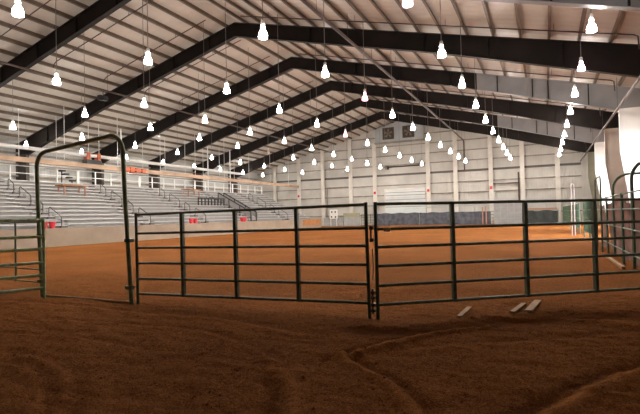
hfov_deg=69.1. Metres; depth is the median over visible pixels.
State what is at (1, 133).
roof purlin
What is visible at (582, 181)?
wall
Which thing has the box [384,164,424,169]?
shaft
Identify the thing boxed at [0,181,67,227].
stair
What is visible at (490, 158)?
wall post
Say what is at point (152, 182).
guard rail
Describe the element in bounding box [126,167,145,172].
bracket
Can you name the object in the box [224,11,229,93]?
pendant light
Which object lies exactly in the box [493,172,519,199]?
trim
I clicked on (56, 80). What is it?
pendant light
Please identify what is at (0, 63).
roof purlin
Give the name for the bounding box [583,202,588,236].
fence panel
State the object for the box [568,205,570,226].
fence panel
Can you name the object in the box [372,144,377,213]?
wall post
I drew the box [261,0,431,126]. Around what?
roof purlin
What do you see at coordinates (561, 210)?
trim
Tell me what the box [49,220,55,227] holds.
bucket
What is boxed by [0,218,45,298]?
gate
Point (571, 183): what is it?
gate
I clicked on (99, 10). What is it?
frame
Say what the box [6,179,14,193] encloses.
handrail
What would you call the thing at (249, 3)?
roof purlin
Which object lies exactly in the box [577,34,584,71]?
pendant light
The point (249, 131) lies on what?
pendant light
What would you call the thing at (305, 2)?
pipe
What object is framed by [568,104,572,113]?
pendant light
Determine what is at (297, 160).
wall post
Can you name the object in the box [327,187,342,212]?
trim
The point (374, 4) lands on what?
roof purlin
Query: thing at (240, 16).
pipe
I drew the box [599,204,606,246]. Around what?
rubber mat
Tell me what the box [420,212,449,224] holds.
tarpaulin
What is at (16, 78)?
roof purlin
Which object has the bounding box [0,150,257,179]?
trim
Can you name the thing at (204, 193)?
stair
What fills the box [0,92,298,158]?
roof purlin
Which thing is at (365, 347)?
dirt
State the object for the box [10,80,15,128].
pendant light
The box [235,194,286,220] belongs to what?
stair
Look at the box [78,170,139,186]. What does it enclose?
guard rail
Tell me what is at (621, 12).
beam
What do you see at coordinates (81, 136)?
pendant light
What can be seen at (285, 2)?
roof purlin
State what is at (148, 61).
pendant light
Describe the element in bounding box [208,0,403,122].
roof purlin
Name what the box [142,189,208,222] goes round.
stair
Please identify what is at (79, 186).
table
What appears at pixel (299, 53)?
pipe
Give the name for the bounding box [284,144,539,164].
trim
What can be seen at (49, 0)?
pipe
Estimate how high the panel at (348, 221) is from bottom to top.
1.250 m
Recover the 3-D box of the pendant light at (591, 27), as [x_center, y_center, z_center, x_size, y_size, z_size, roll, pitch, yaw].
[9.475,-7.121,16.255,0.320,1.967,0.312,-2,-1,26]
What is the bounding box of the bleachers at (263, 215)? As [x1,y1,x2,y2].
[204,191,281,220]
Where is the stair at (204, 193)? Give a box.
[198,192,255,220]
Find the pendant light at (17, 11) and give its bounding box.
[12,0,23,16]
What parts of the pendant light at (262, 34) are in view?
lamp shade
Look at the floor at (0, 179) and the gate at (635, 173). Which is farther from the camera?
the floor at (0, 179)
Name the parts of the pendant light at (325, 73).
lamp shade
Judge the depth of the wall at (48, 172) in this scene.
50.30 m
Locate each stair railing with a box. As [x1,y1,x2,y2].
[218,192,251,221]
[223,193,257,220]
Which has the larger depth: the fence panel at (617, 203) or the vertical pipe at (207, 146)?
the vertical pipe at (207, 146)
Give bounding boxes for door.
[385,188,425,220]
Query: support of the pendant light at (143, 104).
hanging from the ceiling
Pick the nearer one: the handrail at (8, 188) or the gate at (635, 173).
the gate at (635, 173)
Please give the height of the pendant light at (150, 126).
5.321 m
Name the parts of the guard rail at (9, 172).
rail, rail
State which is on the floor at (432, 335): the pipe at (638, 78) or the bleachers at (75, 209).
the bleachers at (75, 209)
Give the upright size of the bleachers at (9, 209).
4.568 m
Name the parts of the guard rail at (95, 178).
rail, rail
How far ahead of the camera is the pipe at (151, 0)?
27.93 m
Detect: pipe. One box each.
[0,0,50,36]
[0,61,330,152]
[53,0,152,67]
[103,20,205,81]
[120,129,121,185]
[145,40,240,92]
[179,56,269,102]
[207,69,293,112]
[207,146,208,190]
[229,150,230,191]
[232,81,311,118]
[240,16,639,48]
[272,99,343,129]
[299,53,614,90]
[300,0,464,169]
[303,112,368,138]
[339,79,600,115]
[368,97,590,130]
[390,111,584,142]
[580,75,639,161]
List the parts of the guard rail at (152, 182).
rail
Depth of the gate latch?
6.45 m
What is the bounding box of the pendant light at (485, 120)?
[483,109,487,122]
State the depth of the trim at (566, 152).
62.69 m
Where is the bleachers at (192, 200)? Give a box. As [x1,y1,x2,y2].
[151,188,247,222]
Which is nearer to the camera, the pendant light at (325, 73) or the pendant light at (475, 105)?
the pendant light at (325, 73)
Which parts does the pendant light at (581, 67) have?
lamp shade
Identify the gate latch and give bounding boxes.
[369,226,375,313]
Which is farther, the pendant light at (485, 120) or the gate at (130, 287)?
the pendant light at (485, 120)
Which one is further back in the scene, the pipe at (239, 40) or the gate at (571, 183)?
the pipe at (239, 40)
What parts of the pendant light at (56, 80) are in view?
lamp shade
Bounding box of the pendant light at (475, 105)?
[473,59,478,107]
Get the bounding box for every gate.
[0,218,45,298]
[0,222,41,282]
[35,133,134,303]
[570,183,575,235]
[594,176,603,251]
[611,172,639,253]
[629,161,639,268]
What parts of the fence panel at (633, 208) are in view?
post, rail, rail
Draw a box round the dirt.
[13,273,638,413]
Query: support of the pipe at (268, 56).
hanging from the ceiling
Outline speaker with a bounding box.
[97,95,107,100]
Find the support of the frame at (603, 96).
on the floor at (432, 335)
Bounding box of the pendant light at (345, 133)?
[343,92,346,136]
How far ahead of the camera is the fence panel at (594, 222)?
6.85 m
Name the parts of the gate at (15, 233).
rail, rail, rail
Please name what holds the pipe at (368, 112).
hanging from the ceiling
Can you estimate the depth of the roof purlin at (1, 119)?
43.30 m
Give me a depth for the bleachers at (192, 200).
45.66 m
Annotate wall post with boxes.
[273,167,276,201]
[296,159,300,214]
[320,150,325,225]
[348,139,352,212]
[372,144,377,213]
[425,139,430,212]
[452,130,458,211]
[487,135,493,223]
[519,141,524,199]
[554,147,561,221]
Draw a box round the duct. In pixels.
[0,108,241,176]
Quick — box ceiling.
[0,0,639,172]
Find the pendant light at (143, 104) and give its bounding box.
[141,0,146,106]
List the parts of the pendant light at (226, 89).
lamp shade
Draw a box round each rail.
[0,164,77,182]
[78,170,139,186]
[140,176,194,188]
[195,181,232,192]
[233,184,261,193]
[528,208,556,209]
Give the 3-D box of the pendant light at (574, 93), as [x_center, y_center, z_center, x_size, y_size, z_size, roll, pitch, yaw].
[13.906,-7.044,25.397,0.320,1.967,0.312,-2,-1,26]
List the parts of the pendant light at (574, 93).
lamp shade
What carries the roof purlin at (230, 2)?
attached to the ceiling
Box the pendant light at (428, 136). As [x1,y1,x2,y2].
[426,105,429,139]
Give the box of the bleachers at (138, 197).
[92,185,199,224]
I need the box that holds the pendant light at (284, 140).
[282,97,285,142]
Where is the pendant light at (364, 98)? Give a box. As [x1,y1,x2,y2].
[362,31,367,100]
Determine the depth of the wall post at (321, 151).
69.66 m
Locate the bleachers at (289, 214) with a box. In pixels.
[240,193,309,219]
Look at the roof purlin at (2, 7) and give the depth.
31.23 m
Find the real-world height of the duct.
4.015 m
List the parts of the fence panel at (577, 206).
post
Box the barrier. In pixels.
[198,197,224,205]
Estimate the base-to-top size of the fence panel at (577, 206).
1.940 m
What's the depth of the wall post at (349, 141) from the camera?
67.71 m
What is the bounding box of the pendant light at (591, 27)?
[586,8,596,32]
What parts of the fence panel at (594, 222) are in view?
post, rail, rail, rail, rail, rail, rail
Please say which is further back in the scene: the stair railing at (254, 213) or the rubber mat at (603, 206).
the stair railing at (254, 213)
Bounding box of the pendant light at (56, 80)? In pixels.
[53,0,60,84]
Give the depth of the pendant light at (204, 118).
30.11 m
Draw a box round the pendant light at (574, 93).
[572,77,577,96]
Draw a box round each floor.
[0,179,247,193]
[0,223,639,413]
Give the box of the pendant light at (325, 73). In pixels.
[322,0,328,76]
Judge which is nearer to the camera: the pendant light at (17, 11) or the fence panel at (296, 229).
the fence panel at (296, 229)
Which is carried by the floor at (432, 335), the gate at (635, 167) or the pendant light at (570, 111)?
the gate at (635, 167)
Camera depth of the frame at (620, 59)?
26.04 m
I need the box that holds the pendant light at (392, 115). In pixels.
[390,69,394,117]
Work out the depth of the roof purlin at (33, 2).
31.01 m
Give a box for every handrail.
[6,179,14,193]
[18,186,32,205]
[47,207,62,227]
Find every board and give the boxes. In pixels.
[303,219,320,225]
[330,209,337,223]
[457,306,471,316]
[510,303,525,312]
[524,300,540,311]
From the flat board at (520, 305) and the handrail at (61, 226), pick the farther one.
the handrail at (61, 226)
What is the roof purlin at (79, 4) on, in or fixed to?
attached to the ceiling
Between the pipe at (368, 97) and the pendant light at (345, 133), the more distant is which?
the pipe at (368, 97)
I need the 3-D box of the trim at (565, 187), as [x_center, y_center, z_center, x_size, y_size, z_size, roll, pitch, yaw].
[10.519,-1.659,65.148,45.750,0.130,0.198,-2,-1,26]
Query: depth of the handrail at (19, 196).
30.31 m
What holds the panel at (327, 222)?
on the floor at (432, 335)
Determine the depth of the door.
64.27 m
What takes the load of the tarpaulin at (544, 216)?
on the floor at (432, 335)
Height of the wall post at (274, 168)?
9.350 m
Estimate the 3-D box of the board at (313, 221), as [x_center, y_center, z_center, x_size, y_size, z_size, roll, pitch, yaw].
[-0.986,1.887,57.415,0.060,0.680,4.700,-2,-1,26]
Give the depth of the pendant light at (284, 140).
39.20 m
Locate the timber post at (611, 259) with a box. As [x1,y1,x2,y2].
[606,257,624,268]
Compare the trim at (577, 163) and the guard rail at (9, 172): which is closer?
the guard rail at (9, 172)
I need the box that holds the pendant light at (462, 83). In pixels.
[459,23,464,87]
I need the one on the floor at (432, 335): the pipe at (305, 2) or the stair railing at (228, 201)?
the stair railing at (228, 201)
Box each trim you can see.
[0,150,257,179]
[0,162,257,185]
[0,174,257,191]
[257,175,580,192]
[258,152,580,174]
[271,162,580,182]
[277,187,581,200]
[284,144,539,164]
[304,210,582,216]
[314,136,496,153]
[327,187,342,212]
[347,130,450,141]
[384,187,425,212]
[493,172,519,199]
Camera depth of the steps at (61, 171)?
37.36 m
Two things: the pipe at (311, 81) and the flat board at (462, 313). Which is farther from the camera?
the pipe at (311, 81)
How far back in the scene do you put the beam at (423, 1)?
23.44 m
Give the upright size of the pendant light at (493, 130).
3.260 m
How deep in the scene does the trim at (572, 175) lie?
62.69 m
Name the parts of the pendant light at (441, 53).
lamp shade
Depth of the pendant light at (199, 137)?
36.81 m
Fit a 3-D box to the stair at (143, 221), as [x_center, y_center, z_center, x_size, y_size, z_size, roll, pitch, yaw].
[-15.982,0.365,36.747,7.200,4.462,1.060,-2,-1,26]
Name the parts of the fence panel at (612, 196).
post, post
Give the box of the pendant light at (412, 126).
[411,82,414,129]
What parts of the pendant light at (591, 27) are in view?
lamp shade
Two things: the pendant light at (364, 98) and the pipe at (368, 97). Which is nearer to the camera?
the pendant light at (364, 98)
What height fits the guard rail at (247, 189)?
1.106 m
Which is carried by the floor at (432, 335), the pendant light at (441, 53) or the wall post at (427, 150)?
the wall post at (427, 150)
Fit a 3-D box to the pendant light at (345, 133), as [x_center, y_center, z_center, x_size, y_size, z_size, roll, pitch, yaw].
[1.945,-8.510,36.852,0.320,5.882,0.312,-2,-1,26]
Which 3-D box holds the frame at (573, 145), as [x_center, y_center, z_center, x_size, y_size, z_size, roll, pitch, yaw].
[7.877,-4.763,58.124,47.380,14.450,0.300,-2,-1,26]
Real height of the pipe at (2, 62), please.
1.545 m
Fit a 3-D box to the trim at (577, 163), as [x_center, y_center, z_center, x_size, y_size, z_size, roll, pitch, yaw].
[10.453,-4.508,65.204,45.750,0.260,0.198,-2,-1,26]
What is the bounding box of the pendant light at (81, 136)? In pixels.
[80,93,83,139]
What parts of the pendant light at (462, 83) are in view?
lamp shade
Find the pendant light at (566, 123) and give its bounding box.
[565,106,568,126]
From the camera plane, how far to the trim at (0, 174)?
49.30 m
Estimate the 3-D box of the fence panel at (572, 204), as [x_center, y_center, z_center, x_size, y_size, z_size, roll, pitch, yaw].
[17.846,0.768,32.546,0.056,1.940,3.383,-2,-1,26]
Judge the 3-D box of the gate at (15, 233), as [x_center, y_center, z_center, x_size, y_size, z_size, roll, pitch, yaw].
[-7.009,1.099,10.194,3.288,1.550,0.041,-2,-1,30]
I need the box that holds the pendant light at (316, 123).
[315,48,318,126]
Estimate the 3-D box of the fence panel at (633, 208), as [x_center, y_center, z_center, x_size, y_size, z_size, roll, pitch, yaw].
[7.314,0.584,10.814,0.056,1.940,3.383,-2,-1,26]
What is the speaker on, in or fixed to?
hanging from the pipe at (2, 62)
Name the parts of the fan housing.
fan frame, sill, fan frame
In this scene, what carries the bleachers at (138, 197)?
on the floor at (432, 335)
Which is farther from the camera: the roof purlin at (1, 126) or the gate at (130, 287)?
the roof purlin at (1, 126)
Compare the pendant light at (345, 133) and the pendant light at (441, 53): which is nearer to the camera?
the pendant light at (441, 53)
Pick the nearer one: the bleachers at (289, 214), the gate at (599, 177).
the gate at (599, 177)
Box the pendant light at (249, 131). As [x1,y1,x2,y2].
[248,54,251,134]
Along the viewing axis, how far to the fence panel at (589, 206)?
21.61 m
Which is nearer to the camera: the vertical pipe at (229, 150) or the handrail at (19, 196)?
the handrail at (19, 196)
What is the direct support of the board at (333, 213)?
on the floor at (432, 335)
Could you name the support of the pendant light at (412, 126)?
hanging from the ceiling
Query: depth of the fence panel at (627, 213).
12.61 m
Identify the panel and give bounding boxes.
[134,202,371,318]
[324,218,342,225]
[343,213,359,225]
[343,217,359,225]
[373,198,639,319]
[494,203,521,223]
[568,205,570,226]
[572,204,575,229]
[575,203,580,233]
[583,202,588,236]
[588,202,590,237]
[597,197,606,245]
[606,193,622,261]
[621,189,639,264]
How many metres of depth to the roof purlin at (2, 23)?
32.26 m
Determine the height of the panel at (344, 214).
1.800 m
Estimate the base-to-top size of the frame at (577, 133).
14.450 m
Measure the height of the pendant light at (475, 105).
3.260 m
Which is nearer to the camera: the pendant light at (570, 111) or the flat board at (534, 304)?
the flat board at (534, 304)
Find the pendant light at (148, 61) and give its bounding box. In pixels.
[144,0,151,64]
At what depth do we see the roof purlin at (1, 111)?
42.72 m
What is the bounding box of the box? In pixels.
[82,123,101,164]
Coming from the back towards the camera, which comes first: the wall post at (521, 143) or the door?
the door
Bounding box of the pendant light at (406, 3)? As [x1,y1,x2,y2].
[402,0,412,7]
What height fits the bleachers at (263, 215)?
4.568 m
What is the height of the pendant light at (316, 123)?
5.894 m
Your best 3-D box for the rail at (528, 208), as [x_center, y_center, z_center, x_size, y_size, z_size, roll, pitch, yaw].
[26.177,0.205,54.833,3.300,0.200,0.080,-2,-1,26]
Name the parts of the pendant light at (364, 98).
lamp shade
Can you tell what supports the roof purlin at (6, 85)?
attached to the ceiling
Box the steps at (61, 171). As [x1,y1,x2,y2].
[58,170,75,182]
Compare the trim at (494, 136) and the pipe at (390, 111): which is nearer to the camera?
the pipe at (390, 111)
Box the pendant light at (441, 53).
[438,4,445,57]
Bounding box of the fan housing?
[374,122,424,144]
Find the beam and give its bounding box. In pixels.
[0,131,298,187]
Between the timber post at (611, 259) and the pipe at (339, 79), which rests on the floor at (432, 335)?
the timber post at (611, 259)
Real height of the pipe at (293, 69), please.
2.639 m
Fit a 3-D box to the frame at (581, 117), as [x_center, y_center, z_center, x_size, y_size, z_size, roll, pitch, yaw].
[1.230,-4.880,44.410,47.380,14.450,0.300,-2,-1,26]
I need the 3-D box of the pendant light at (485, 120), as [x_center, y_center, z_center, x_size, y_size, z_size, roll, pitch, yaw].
[11.452,-7.499,32.236,0.320,3.260,0.312,-2,-1,26]
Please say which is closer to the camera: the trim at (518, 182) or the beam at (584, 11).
the beam at (584, 11)
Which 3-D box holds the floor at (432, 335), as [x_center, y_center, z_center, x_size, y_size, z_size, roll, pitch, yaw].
[-4.191,2.190,32.739,48.000,0.127,71.900,-2,-1,26]
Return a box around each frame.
[0,0,639,87]
[16,22,639,180]
[92,57,639,201]
[149,80,629,224]
[193,98,611,225]
[228,111,600,220]
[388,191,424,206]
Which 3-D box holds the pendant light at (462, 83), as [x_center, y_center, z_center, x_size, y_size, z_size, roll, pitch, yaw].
[7.021,-7.576,23.093,0.320,3.260,0.312,-2,-1,26]
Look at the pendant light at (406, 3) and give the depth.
13.85 m
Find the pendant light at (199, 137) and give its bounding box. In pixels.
[197,77,200,139]
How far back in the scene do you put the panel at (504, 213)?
55.85 m
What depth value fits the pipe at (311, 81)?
45.04 m
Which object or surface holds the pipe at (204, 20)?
hanging from the ceiling
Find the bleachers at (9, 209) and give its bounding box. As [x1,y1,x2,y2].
[0,190,48,229]
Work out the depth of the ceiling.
31.28 m
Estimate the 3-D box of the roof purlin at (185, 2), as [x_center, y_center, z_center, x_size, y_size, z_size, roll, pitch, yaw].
[-5.189,-12.095,33.344,0.120,0.220,71.200,-2,-1,26]
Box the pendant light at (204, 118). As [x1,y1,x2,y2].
[203,23,207,122]
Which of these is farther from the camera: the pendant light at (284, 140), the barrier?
the barrier
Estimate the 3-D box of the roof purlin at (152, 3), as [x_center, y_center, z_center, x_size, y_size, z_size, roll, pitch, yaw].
[-6.324,-11.740,33.891,0.120,0.220,71.200,-2,-1,26]
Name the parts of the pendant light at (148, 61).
lamp shade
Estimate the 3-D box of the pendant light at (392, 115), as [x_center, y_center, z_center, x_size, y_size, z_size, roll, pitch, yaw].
[4.613,-8.027,29.909,0.320,4.541,0.312,-2,-1,26]
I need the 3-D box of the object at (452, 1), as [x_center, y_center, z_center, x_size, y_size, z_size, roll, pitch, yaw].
[8.791,-9.059,26.543,0.120,0.220,71.200,-2,-1,26]
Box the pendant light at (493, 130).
[491,109,494,133]
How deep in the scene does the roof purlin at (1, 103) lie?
41.72 m
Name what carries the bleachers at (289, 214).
on the floor at (432, 335)
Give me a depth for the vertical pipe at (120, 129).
42.64 m
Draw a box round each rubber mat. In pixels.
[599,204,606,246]
[608,202,617,253]
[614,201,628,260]
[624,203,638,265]
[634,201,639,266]
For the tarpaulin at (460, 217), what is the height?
1.600 m
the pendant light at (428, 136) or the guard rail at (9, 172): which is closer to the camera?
the guard rail at (9, 172)
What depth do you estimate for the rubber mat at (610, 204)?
15.86 m
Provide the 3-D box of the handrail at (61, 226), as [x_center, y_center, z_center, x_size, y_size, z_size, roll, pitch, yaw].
[-16.549,0.634,29.018,1.340,1.336,0.140,-2,-1,26]
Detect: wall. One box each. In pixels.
[0,139,257,224]
[0,219,320,249]
[257,121,591,225]
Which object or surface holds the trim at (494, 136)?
attached to the wall at (582, 181)
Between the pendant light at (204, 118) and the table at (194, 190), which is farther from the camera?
the table at (194, 190)
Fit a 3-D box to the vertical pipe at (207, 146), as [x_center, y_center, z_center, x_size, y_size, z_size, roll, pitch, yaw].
[-12.952,-4.421,53.655,0.111,5.344,0.111,0,-2,-42]
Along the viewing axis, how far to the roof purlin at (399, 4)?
24.17 m
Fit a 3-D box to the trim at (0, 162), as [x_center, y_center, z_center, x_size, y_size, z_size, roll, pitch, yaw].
[-23.003,-3.662,48.457,0.198,0.160,59.090,-2,-1,26]
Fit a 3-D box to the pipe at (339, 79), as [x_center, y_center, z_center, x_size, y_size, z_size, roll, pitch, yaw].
[10.950,-9.102,37.791,20.320,5.703,0.064,-2,-1,26]
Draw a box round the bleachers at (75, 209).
[2,179,139,227]
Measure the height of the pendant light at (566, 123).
1.967 m
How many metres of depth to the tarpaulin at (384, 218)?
62.03 m
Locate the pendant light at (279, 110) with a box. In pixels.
[277,14,281,112]
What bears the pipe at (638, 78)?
hanging from the ceiling
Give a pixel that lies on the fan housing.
(396, 132)
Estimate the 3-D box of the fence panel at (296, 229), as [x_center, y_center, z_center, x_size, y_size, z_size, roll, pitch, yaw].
[-1.268,0.855,7.324,4.251,1.670,0.068,-3,-2,23]
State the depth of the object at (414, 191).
64.22 m
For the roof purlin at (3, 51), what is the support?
attached to the ceiling
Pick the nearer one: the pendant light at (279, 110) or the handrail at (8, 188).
the pendant light at (279, 110)
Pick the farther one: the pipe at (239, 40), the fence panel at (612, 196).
the pipe at (239, 40)
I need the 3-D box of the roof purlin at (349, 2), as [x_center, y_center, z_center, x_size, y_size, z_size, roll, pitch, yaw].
[4.192,-10.179,28.782,0.120,0.220,71.200,-2,-1,26]
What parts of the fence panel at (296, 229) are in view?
post, rail, rail, rail, rail, rail, rail, post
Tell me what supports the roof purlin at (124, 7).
attached to the ceiling
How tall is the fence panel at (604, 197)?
1.940 m
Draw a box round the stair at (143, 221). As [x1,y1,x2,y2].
[83,185,153,224]
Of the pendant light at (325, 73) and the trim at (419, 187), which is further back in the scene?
the trim at (419, 187)
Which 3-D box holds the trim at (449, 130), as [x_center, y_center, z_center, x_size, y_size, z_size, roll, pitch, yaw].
[11.025,-9.928,64.973,15.600,0.130,0.198,-2,-1,26]
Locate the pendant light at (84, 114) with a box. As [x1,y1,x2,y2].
[82,62,87,116]
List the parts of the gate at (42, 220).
rail, rail, rail, rail, rail, rail, post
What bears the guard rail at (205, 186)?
on the floor at (0, 179)
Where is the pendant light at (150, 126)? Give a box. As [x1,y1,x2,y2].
[148,65,152,129]
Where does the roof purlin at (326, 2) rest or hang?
attached to the ceiling
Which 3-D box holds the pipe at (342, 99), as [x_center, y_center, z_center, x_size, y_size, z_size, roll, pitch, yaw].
[-1.451,-10.238,51.998,9.334,2.639,0.056,-2,-1,26]
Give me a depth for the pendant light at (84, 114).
27.61 m
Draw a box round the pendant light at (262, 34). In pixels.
[258,0,267,39]
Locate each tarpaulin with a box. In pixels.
[377,212,418,224]
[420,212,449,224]
[455,211,490,223]
[528,210,557,222]
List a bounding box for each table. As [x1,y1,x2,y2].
[55,184,88,195]
[181,189,199,196]
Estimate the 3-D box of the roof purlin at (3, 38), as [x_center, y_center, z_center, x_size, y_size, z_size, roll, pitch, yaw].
[-13.134,-9.611,37.174,0.120,0.220,71.200,-2,-1,26]
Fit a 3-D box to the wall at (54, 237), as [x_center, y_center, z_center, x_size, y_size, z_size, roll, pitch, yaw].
[-10.638,2.007,38.477,0.790,1.300,48.000,-2,-1,26]
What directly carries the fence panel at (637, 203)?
on the floor at (432, 335)
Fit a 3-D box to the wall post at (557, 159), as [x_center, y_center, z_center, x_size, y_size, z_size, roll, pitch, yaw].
[28.723,-2.812,56.048,0.500,9.500,0.280,-2,-1,26]
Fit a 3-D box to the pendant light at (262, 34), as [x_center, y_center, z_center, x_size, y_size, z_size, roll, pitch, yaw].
[-2.034,-8.143,16.195,0.320,4.541,0.312,-2,-1,26]

